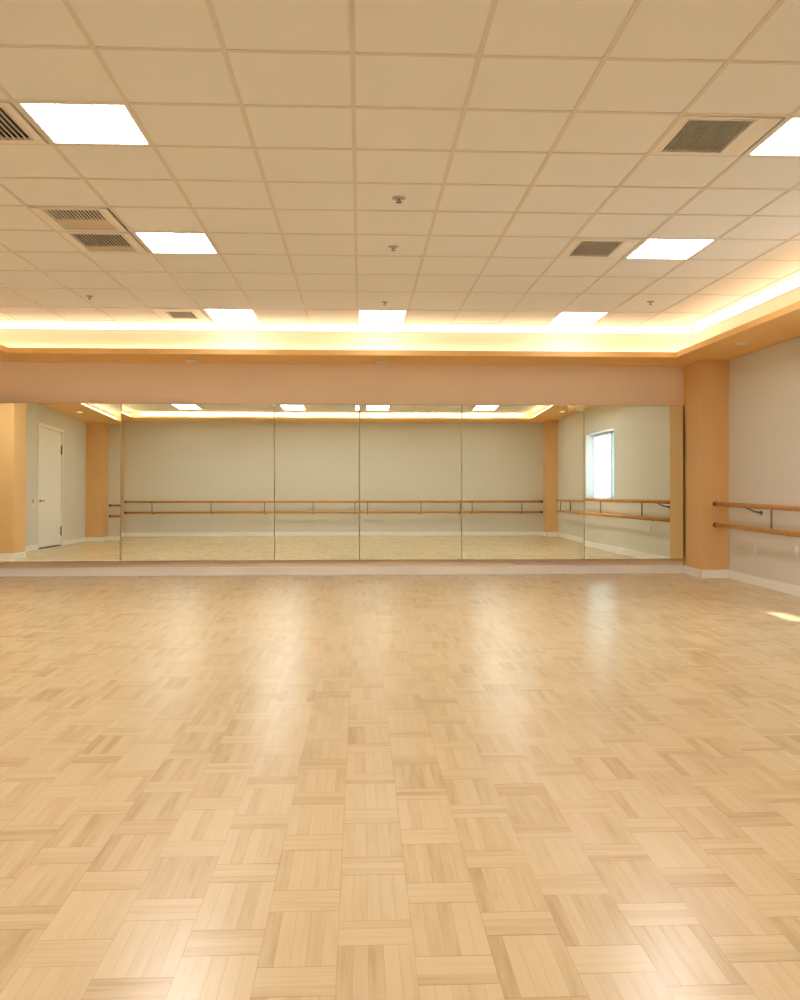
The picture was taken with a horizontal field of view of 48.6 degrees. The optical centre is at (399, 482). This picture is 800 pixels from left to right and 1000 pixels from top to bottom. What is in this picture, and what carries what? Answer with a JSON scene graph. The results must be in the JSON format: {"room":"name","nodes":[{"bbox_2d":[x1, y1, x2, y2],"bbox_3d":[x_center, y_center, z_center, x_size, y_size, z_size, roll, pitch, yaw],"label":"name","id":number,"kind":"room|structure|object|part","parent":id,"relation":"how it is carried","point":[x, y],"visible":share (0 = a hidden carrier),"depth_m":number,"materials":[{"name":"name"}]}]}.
{"room":"exercise studio","nodes":[
{"label":"exercise studio","id":0,"kind":"room"},
{"bbox_2d":[0,362,683,567],"bbox_3d":[-1.385,-0.625,12.150,11.930,3.750,0.300,0,0,-3],"label":"wall","id":1,"kind":"structure","parent":0,"point":[20,382],"depth_m":12.03,"materials":[{"name":"beige paint"}]},
{"bbox_2d":[0,402,120,561],"bbox_3d":[-4.655,-0.009,11.778,1.858,2.114,0.146,0,0,-3],"label":"wall mirror","id":2,"kind":"object","parent":1,"relation":"attached to","point":[60,463],"visible":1,"depth_m":11.76,"materials":[{"name":"clear glass"}]},
{"bbox_3d":[-3.729,-0.012,11.822,0.005,2.096,0.035,0,0,-3],"label":"seam trim","id":3,"kind":"part","parent":2,"relation":"part of","materials":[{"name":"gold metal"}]},
{"bbox_2d":[121,403,273,561],"bbox_3d":[-2.710,-0.009,11.896,2.028,2.114,0.087,0,0,-3],"label":"wall mirror","id":4,"kind":"object","parent":1,"relation":"attached to","point":[197,480],"visible":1,"depth_m":11.88,"materials":[{"name":"clear glass"}]},
{"bbox_3d":[-3.720,-0.012,11.822,0.005,2.096,0.027,0,0,-3],"label":"seam trim","id":5,"kind":"part","parent":4,"relation":"part of","materials":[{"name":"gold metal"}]},
{"bbox_2d":[274,404,358,560],"bbox_3d":[-1.123,-0.009,11.982,1.142,2.114,0.058,0,0,-3],"label":"wall mirror","id":6,"kind":"object","parent":1,"relation":"attached to","point":[317,445],"visible":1,"depth_m":11.97,"materials":[{"name":"clear glass"}]},
{"bbox_2d":[0,565,682,576],"bbox_3d":[-1.558,1.194,11.985,10.970,0.112,0.018,0,0,-3],"label":"baseboard","id":7,"kind":"structure","parent":1,"relation":"attached to","point":[638,569],"depth_m":12.01,"materials":[{"name":"white wood"}]},
{"bbox_2d":[360,404,461,559],"bbox_3d":[0.145,-0.009,12.036,1.385,2.114,0.064,0,0,-3],"label":"wall mirror","id":8,"kind":"object","parent":1,"relation":"attached to","point":[411,457],"visible":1,"depth_m":12.02,"materials":[{"name":"clear glass"}]},
{"bbox_3d":[0.835,-0.012,12.050,0.005,2.096,0.027,0,0,-3],"label":"seam trim","id":9,"kind":"part","parent":8,"relation":"part of","materials":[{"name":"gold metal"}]},
{"bbox_2d":[462,405,583,559],"bbox_3d":[1.676,-0.009,12.087,1.669,2.114,0.101,0,0,-3],"label":"wall mirror","id":10,"kind":"object","parent":1,"relation":"attached to","point":[523,465],"visible":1,"depth_m":12.07,"materials":[{"name":"clear glass"}]},
{"bbox_3d":[2.509,-0.012,12.090,0.005,2.096,0.027,0,0,-3],"label":"seam trim","id":11,"kind":"part","parent":10,"relation":"part of","materials":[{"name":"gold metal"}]},
{"bbox_2d":[584,405,683,559],"bbox_3d":[3.209,-0.009,12.158,1.391,2.114,0.098,0,0,-3],"label":"wall mirror","id":12,"kind":"object","parent":1,"relation":"attached to","point":[634,454],"visible":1,"depth_m":12.13,"materials":[{"name":"clear glass"}]},
{"bbox_3d":[2.519,-0.012,12.090,0.005,2.096,0.020,0,0,-3],"label":"seam trim","id":13,"kind":"part","parent":12,"relation":"part of","materials":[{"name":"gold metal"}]},
{"bbox_3d":[3.899,-0.009,12.168,0.013,2.114,0.024,0,0,-3],"label":"trim","id":14,"kind":"part","parent":12,"relation":"part of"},
{"bbox_2d":[0,573,799,999],"bbox_3d":[-1.096,1.325,5.756,11.930,0.150,13.100,0,0,-3],"label":"floor","id":15,"kind":"structure","parent":0,"point":[467,786],"depth_m":3.56,"materials":[{"name":"brown wood"}]},
{"bbox_2d":[684,360,728,569],"bbox_3d":[4.125,-0.182,11.933,0.380,2.865,0.670,0,0,-3],"label":"column","id":16,"kind":"structure","parent":15,"relation":"on","point":[706,382],"depth_m":11.60,"materials":[{"name":"paint"}]},
{"bbox_2d":[0,0,799,327],"bbox_3d":[-1.196,-2.065,5.431,11.589,0.016,12.239,0,0,-3],"label":"ceiling","id":17,"kind":"structure","parent":0,"point":[661,29],"depth_m":5.64,"materials":[{"name":"tile"}]},
{"bbox_2d":[388,245,398,250],"bbox_3d":[-0.058,-2.039,7.705,0.092,0.035,0.092,0,0,-3],"label":"sprinkler","id":18,"kind":"object","parent":17,"relation":"attached to","point":[391,247],"visible":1,"depth_m":7.69,"materials":[{"name":"silver metal"}]},
{"bbox_2d":[392,196,405,203],"bbox_3d":[-0.008,-2.039,6.386,0.101,0.035,0.101,0,0,-3],"label":"sprinkler","id":19,"kind":"object","parent":17,"relation":"attached to","point":[398,199],"visible":1,"depth_m":6.37,"materials":[{"name":"silver metal"}]},
{"bbox_2d":[0,0,799,327],"bbox_3d":[-1.196,-2.061,5.431,11.615,0.017,12.265,0,0,-3],"label":"grid","id":20,"kind":"object","parent":17,"relation":"attached to","point":[352,53],"visible":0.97,"depth_m":5.72,"materials":[{"name":"metal"}]},
{"bbox_2d":[0,102,46,143],"bbox_3d":[-2.401,-2.083,5.052,0.585,0.078,0.585,0,0,-3],"label":"ceiling vent","id":21,"kind":"object","parent":20,"relation":"attached to","point":[15,128],"visible":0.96,"depth_m":5.17,"materials":[{"name":"metal"}]},
{"bbox_2d":[0,107,32,139],"bbox_3d":[-2.406,-2.058,5.049,0.446,0.009,0.486,0,0,-3],"label":"grille","id":22,"kind":"object","parent":21,"relation":"attached to","point":[4,109],"depth_m":5.14,"materials":[{"name":"metal"}]},
{"bbox_2d":[29,207,127,231],"bbox_3d":[-2.484,-2.083,6.900,0.585,0.078,0.625,0,0,-3],"label":"ceiling vent","id":23,"kind":"object","parent":20,"relation":"attached to","point":[59,218],"visible":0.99,"depth_m":6.92,"materials":[{"name":"metal"}]},
{"bbox_2d":[46,210,106,219],"bbox_3d":[-2.475,-2.058,6.769,0.397,0.009,0.275,0,0,-3],"label":"grille","id":24,"kind":"object","parent":23,"relation":"attached to","point":[50,215],"depth_m":6.80,"materials":[{"name":"metal"}]},
{"bbox_3d":[-2.488,-2.062,7.044,0.415,0.015,0.275,0,0,-3],"label":"blank plate","id":25,"kind":"part","parent":23,"relation":"part of","materials":[{"name":"beige metal"}]},
{"bbox_2d":[17,103,150,144],"bbox_3d":[-1.791,-2.092,5.079,0.585,0.079,0.585,0,0,-3],"label":"ceiling light","id":26,"kind":"object","parent":20,"relation":"attached to","point":[62,123],"visible":0.7,"depth_m":5.09,"materials":[{"name":"white plastic"}]},
{"bbox_2d":[59,232,147,252],"bbox_3d":[-2.514,-2.083,7.564,0.585,0.078,0.655,0,0,-3],"label":"ceiling vent","id":27,"kind":"object","parent":20,"relation":"attached to","point":[87,242],"visible":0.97,"depth_m":7.61,"materials":[{"name":"metal"}]},
{"bbox_2d":[72,234,131,246],"bbox_3d":[-2.517,-2.058,7.489,0.403,0.009,0.413,0,0,-3],"label":"grille","id":28,"kind":"object","parent":27,"relation":"attached to","point":[74,237],"depth_m":7.51,"materials":[{"name":"metal"}]},
{"bbox_3d":[-2.530,-2.062,7.777,0.421,0.015,0.164,0,0,-3],"label":"blank plate","id":29,"kind":"part","parent":27,"relation":"part of","materials":[{"name":"beige metal"}]},
{"bbox_2d":[135,233,217,253],"bbox_3d":[-1.905,-2.092,7.592,0.585,0.079,0.655,0,0,-3],"label":"ceiling light","id":30,"kind":"object","parent":20,"relation":"attached to","point":[187,243],"visible":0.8,"depth_m":7.61,"materials":[{"name":"white plastic"}]},
{"bbox_2d":[152,309,210,321],"bbox_3d":[-2.662,-2.083,10.836,0.585,0.078,0.825,0,0,-3],"label":"ceiling vent","id":31,"kind":"object","parent":20,"relation":"attached to","point":[171,315],"visible":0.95,"depth_m":10.90,"materials":[{"name":"metal"}]},
{"bbox_2d":[168,312,196,317],"bbox_3d":[-2.656,-2.058,10.811,0.287,0.009,0.462,0,0,-3],"label":"grille","id":32,"kind":"object","parent":31,"relation":"attached to","point":[170,315],"depth_m":10.85,"materials":[{"name":"metal"}]},
{"bbox_2d":[203,309,259,321],"bbox_3d":[-2.053,-2.092,10.863,0.585,0.079,0.825,0,0,-3],"label":"ceiling light","id":33,"kind":"object","parent":20,"relation":"attached to","point":[217,315],"visible":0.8,"depth_m":10.92,"materials":[{"name":"white plastic"}]},
{"bbox_2d":[358,310,406,322],"bbox_3d":[-0.225,-2.092,10.946,0.585,0.079,0.825,0,0,-3],"label":"ceiling light","id":34,"kind":"object","parent":20,"relation":"attached to","point":[364,316],"visible":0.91,"depth_m":10.95,"materials":[{"name":"white plastic"}]},
{"bbox_2d":[548,312,607,324],"bbox_3d":[2.213,-2.092,11.056,0.585,0.079,0.825,0,0,-3],"label":"ceiling light","id":35,"kind":"object","parent":20,"relation":"attached to","point":[566,318],"visible":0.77,"depth_m":11.12,"materials":[{"name":"white plastic"}]},
{"bbox_2d":[559,238,641,258],"bbox_3d":[1.752,-2.083,7.757,0.585,0.078,0.655,0,0,-3],"label":"ceiling vent","id":36,"kind":"object","parent":20,"relation":"attached to","point":[592,248],"visible":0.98,"depth_m":7.77,"materials":[{"name":"metal"}]},
{"bbox_2d":[569,241,620,255],"bbox_3d":[1.708,-2.058,7.755,0.344,0.009,0.524,0,0,-3],"label":"grille","id":37,"kind":"object","parent":36,"relation":"attached to","point":[601,250],"depth_m":7.75,"materials":[{"name":"metal"}]},
{"bbox_3d":[1.948,-2.049,7.766,0.065,0.004,0.472,0,0,-3],"label":"blank plate","id":38,"kind":"part","parent":36,"relation":"part of","materials":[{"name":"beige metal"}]},
{"bbox_2d":[625,239,714,258],"bbox_3d":[2.361,-2.092,7.785,0.585,0.079,0.655,0,0,-3],"label":"ceiling light","id":39,"kind":"object","parent":20,"relation":"attached to","point":[651,248],"visible":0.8,"depth_m":7.80,"materials":[{"name":"white plastic"}]},
{"bbox_2d":[651,115,782,155],"bbox_3d":[1.865,-2.083,5.245,0.585,0.078,0.585,0,0,-3],"label":"ceiling vent","id":40,"kind":"object","parent":20,"relation":"attached to","point":[693,134],"visible":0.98,"depth_m":5.25,"materials":[{"name":"metal"}]},
{"bbox_2d":[664,120,751,151],"bbox_3d":[1.807,-2.058,5.242,0.363,0.009,0.491,0,0,-3],"label":"grille","id":41,"kind":"object","parent":40,"relation":"attached to","point":[711,126],"depth_m":5.23,"materials":[{"name":"metal"}]},
{"bbox_2d":[746,117,799,156],"bbox_3d":[2.474,-2.092,5.272,0.585,0.079,0.585,0,0,-3],"label":"ceiling light","id":42,"kind":"object","parent":20,"relation":"attached to","point":[785,141],"visible":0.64,"depth_m":5.36,"materials":[{"name":"white plastic"}]},
{"bbox_2d":[0,287,799,351],"bbox_3d":[-1.085,-1.909,5.522,11.330,0.497,12.030,0,0,-3],"label":"cove","id":43,"kind":"object","parent":17,"relation":"attached to","point":[12,338],"visible":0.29,"depth_m":11.52,"materials":[{"name":"beige paint"}]},
{"bbox_2d":[0,323,690,333],"bbox_3d":[-0.671,-2.011,11.523,9.040,0.076,0.033,0,0,-3],"label":"led strip","id":44,"kind":"object","parent":43,"relation":"attached to","point":[66,326],"visible":1,"depth_m":11.51,"materials":[{"name":"white plastic"}]},
{"bbox_2d":[694,278,799,332],"bbox_3d":[4.010,-2.011,8.770,0.033,0.076,5.760,0,0,-3],"label":"led strip","id":45,"kind":"object","parent":43,"relation":"attached to","point":[795,284],"visible":1,"depth_m":9.95,"materials":[{"name":"white plastic"}]},
{"bbox_2d":[0,301,799,365],"bbox_3d":[-1.232,-1.846,8.768,11.330,0.462,6.470,0,0,-3],"label":"ledge","id":46,"kind":"structure","parent":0,"point":[783,324],"depth_m":11.25,"materials":[{"name":"paint"}]},
{"bbox_2d":[736,342,750,344],"bbox_3d":[3.972,-1.610,10.230,0.170,0.010,0.170,0,0,-3],"label":"recessed light","id":47,"kind":"object","parent":46,"relation":"in","point":[740,343],"visible":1,"depth_m":10.22,"materials":[{"name":"white plastic"}]},
{"bbox_2d":[729,336,799,585],"bbox_3d":[4.713,-0.625,6.019,0.300,3.750,12.500,0,0,-3],"label":"wall","id":48,"kind":"structure","parent":0,"point":[764,384],"depth_m":10.55,"materials":[{"name":"beige paint"}]},
{"bbox_2d":[683,565,799,596],"bbox_3d":[4.376,1.194,6.004,0.378,0.112,12.500,0,0,-3],"label":"baseboard","id":49,"kind":"structure","parent":48,"relation":"attached to","point":[782,587],"depth_m":11.06,"materials":[{"name":"white wood"}]},
{"bbox_2d":[713,501,799,536],"bbox_3d":[4.425,0.421,6.476,0.232,0.363,10.184,0,0,-3],"label":"ballet barre","id":50,"kind":"object","parent":48,"relation":"attached to","point":[748,506],"visible":1,"depth_m":10.23,"materials":[{"name":"brown wood"}]},
{"bbox_3d":[4.342,0.272,6.473,0.057,0.057,10.140,0,0,-3],"label":"rail","id":51,"kind":"part","parent":50,"relation":"part of","materials":[{"name":"brown wood"}]},
{"bbox_3d":[4.342,0.544,6.473,0.057,0.057,10.140,0,0,-3],"label":"rail","id":52,"kind":"part","parent":50,"relation":"part of","materials":[{"name":"brown wood"}]},
{"bbox_2d":[795,545,798,555],"bbox_3d":[4.388,0.750,9.788,0.009,0.116,0.072,0,0,-3],"label":"wall outlet","id":53,"kind":"object","parent":48,"relation":"attached to","point":[796,547],"visible":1,"depth_m":9.79,"materials":[{"name":"white plastic"}]}
]}

